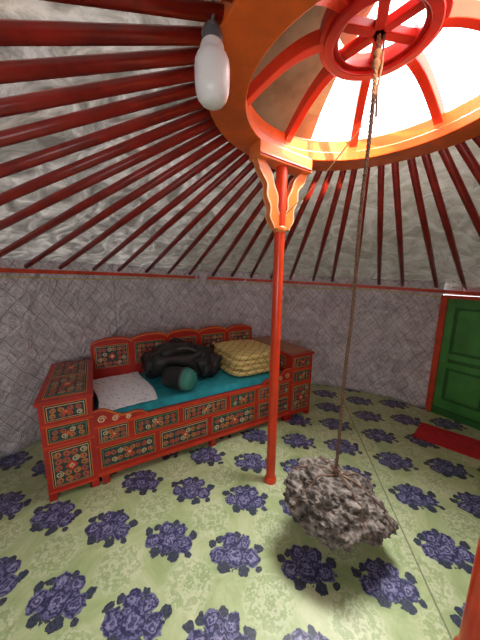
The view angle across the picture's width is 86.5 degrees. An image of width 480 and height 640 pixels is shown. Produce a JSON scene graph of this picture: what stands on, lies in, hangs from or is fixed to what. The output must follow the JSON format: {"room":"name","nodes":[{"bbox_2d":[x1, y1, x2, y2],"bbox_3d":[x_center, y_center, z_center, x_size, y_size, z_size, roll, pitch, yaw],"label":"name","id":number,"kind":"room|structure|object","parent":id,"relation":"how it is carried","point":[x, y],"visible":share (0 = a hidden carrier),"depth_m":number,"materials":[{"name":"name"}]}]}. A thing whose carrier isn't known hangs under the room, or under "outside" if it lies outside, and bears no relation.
{"room":"traditional dwelling","nodes":[
{"label":"traditional dwelling","id":0,"kind":"room"},
{"bbox_2d":[0,258,117,458],"bbox_3d":[-1.737,0.481,1.107,0.793,1.633,3.562,1,10,0],"label":"wall","id":1,"kind":"structure","parent":0,"point":[44,323],"depth_m":2.25,"materials":[{"name":"fabric"}]},
{"bbox_2d":[0,384,479,639],"bbox_3d":[0.384,1.333,1.250,5.240,0.050,5.240,1,10,0],"label":"floor","id":2,"kind":"structure","parent":0,"point":[192,543],"depth_m":1.43,"materials":[{"name":"green carpet"}]},
{"bbox_2d":[33,324,313,501],"bbox_3d":[-0.435,0.608,2.512,2.354,0.920,0.822,-5,11,-29],"label":"bed","id":3,"kind":"object","parent":2,"relation":"on","point":[82,444],"visible":0.8,"depth_m":2.04,"materials":[{"name":"red paint"}]},
{"bbox_2d":[95,368,281,412],"bbox_3d":[-0.435,0.573,2.507,1.734,0.055,0.710,-5,11,-29],"label":"mattress","id":4,"kind":"object","parent":3,"relation":"on","point":[221,382],"visible":0.3,"depth_m":2.25,"materials":[{"name":"teal fabric"}]},
{"bbox_2d":[93,371,157,409],"bbox_3d":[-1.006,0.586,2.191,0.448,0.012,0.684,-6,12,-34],"label":"pillow","id":5,"kind":"object","parent":4,"relation":"on","point":[115,392],"visible":0.98,"depth_m":2.14,"materials":[{"name":"fabric"}]},
{"bbox_2d":[161,366,196,390],"bbox_3d":[-0.516,0.496,2.182,0.299,0.204,0.204,4,10,17],"label":"sack","id":6,"kind":"object","parent":4,"relation":"on","point":[174,377],"visible":1,"depth_m":2.11,"materials":[{"name":"black fabric"}]},
{"bbox_2d":[140,338,220,378],"bbox_3d":[-0.566,0.366,2.476,0.722,0.354,0.523,-5,11,-29],"label":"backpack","id":7,"kind":"object","parent":4,"relation":"on","point":[204,362],"visible":0.91,"depth_m":2.36,"materials":[{"name":"black fabric"}]},
{"bbox_2d":[214,339,269,376],"bbox_3d":[0.064,0.387,2.771,0.598,0.233,0.620,-5,11,-29],"label":"folded blanket","id":8,"kind":"object","parent":4,"relation":"on","point":[242,357],"visible":0.88,"depth_m":2.54,"materials":[{"name":"yellow fabric"}]},
{"bbox_2d":[249,139,311,484],"bbox_3d":[0.240,0.102,1.700,0.424,2.215,0.106,-6,12,-35],"label":"support post","id":9,"kind":"object","parent":2,"relation":"on","point":[278,200],"visible":0.99,"depth_m":1.58,"materials":[{"name":"red paint"}]},
{"bbox_2d":[285,116,368,214],"bbox_3d":[0.412,-0.755,1.315,0.005,0.325,0.481,-7,12,-36],"label":"cord","id":10,"kind":"object","parent":9,"relation":"attached to","point":[368,116],"visible":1,"depth_m":1.26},
{"bbox_2d":[413,422,479,459],"bbox_3d":[1.982,1.123,2.363,0.599,0.012,0.339,9,13,41],"label":"door mat","id":11,"kind":"object","parent":2,"relation":"on","point":[468,446],"visible":1,"depth_m":2.37,"materials":[{"name":"red fabric"}]},
{"bbox_2d":[453,534,479,639],"bbox_3d":[0.925,0.262,0.839,0.424,2.215,0.106,-8,13,-40],"label":"support post","id":12,"kind":"object","parent":2,"relation":"on","point":[470,623],"visible":1,"depth_m":0.97,"materials":[{"name":"red paint"}]},
{"bbox_2d":[0,0,479,290],"bbox_3d":[0.410,-0.478,0.934,4.993,0.941,5.000,1,10,0],"label":"roof poles","id":13,"kind":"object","parent":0,"point":[13,32],"depth_m":1.21,"materials":[{"name":"red wood"}]},
{"bbox_2d":[194,0,229,110],"bbox_3d":[-0.081,-0.781,0.736,0.103,0.290,0.103,1,10,0],"label":"light bulb","id":14,"kind":"object","parent":13,"relation":"attached to","point":[211,66],"visible":1,"depth_m":0.71,"materials":[{"name":"glass"}]},
{"bbox_2d":[250,3,374,139],"bbox_3d":[0.194,-1.171,1.032,0.740,0.278,1.466,1,10,0],"label":"flap","id":15,"kind":"object","parent":13,"relation":"on","point":[277,104],"visible":0.26,"depth_m":1.36,"materials":[{"name":"fabric"}]},
{"bbox_2d":[209,0,479,170],"bbox_3d":[0.563,-1.059,1.051,1.400,0.305,1.400,1,10,0],"label":"ring","id":16,"kind":"object","parent":13,"relation":"attached to","point":[249,28],"depth_m":1.13,"materials":[{"name":"wood"}]},
{"bbox_2d":[335,33,384,467],"bbox_3d":[0.548,-0.188,1.203,0.062,1.995,0.034,-3,11,-20],"label":"rope","id":17,"kind":"object","parent":13,"relation":"hanging from","point":[377,52],"visible":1,"depth_m":1.14,"materials":[{"name":"brown fabric"}]},
{"bbox_2d":[282,455,398,551],"bbox_3d":[0.521,0.975,1.407,0.581,0.390,0.472,-3,11,-19],"label":"stone","id":18,"kind":"object","parent":17,"relation":"hanging from","point":[338,507],"visible":0.99,"depth_m":1.27,"materials":[{"name":"stone"}]},
{"bbox_2d":[0,0,479,287],"bbox_3d":[0.397,-0.495,0.914,5.261,0.993,5.261,0,10,-6],"label":"ceiling","id":19,"kind":"structure","parent":0,"point":[416,262],"depth_m":1.96,"materials":[{"name":"silver fabric"}]},
{"bbox_2d":[113,265,444,407],"bbox_3d":[0.404,0.152,3.208,3.580,1.604,0.823,1,10,0],"label":"wall","id":20,"kind":"structure","parent":0,"point":[393,335],"depth_m":3.23,"materials":[{"name":"fabric"}]},
{"bbox_2d":[0,276,439,296],"bbox_3d":[0.401,-0.060,1.004,4.938,0.208,4.938,1,10,0],"label":"trim","id":21,"kind":"structure","parent":20,"relation":"attached to","point":[0,276],"depth_m":2.92,"materials":[{"name":"red wood"}]},
{"bbox_2d":[0,268,479,295],"bbox_3d":[0.401,-0.094,0.998,4.948,0.232,4.948,1,10,0],"label":"trim","id":22,"kind":"structure","parent":20,"relation":"attached to","point":[2,270],"depth_m":2.85,"materials":[{"name":"red wood"}]},
{"bbox_2d":[443,288,479,296],"bbox_3d":[2.531,-0.305,2.364,0.025,0.209,1.113,-6,12,-33],"label":"wall","id":23,"kind":"structure","parent":0,"point":[454,289],"depth_m":2.67,"materials":[{"name":"fabric"}]},
{"bbox_3d":[2.523,0.692,0.702,0.782,1.463,2.699,1,10,0],"label":"wall","id":24,"kind":"structure","parent":0,"visible":0},
{"bbox_2d":[425,295,479,429],"bbox_3d":[2.443,0.454,2.446,0.112,1.315,0.983,-6,12,-33],"label":"door","id":25,"kind":"structure","parent":24,"relation":"in","point":[453,392],"depth_m":2.67,"materials":[{"name":"green paint"}]}
]}

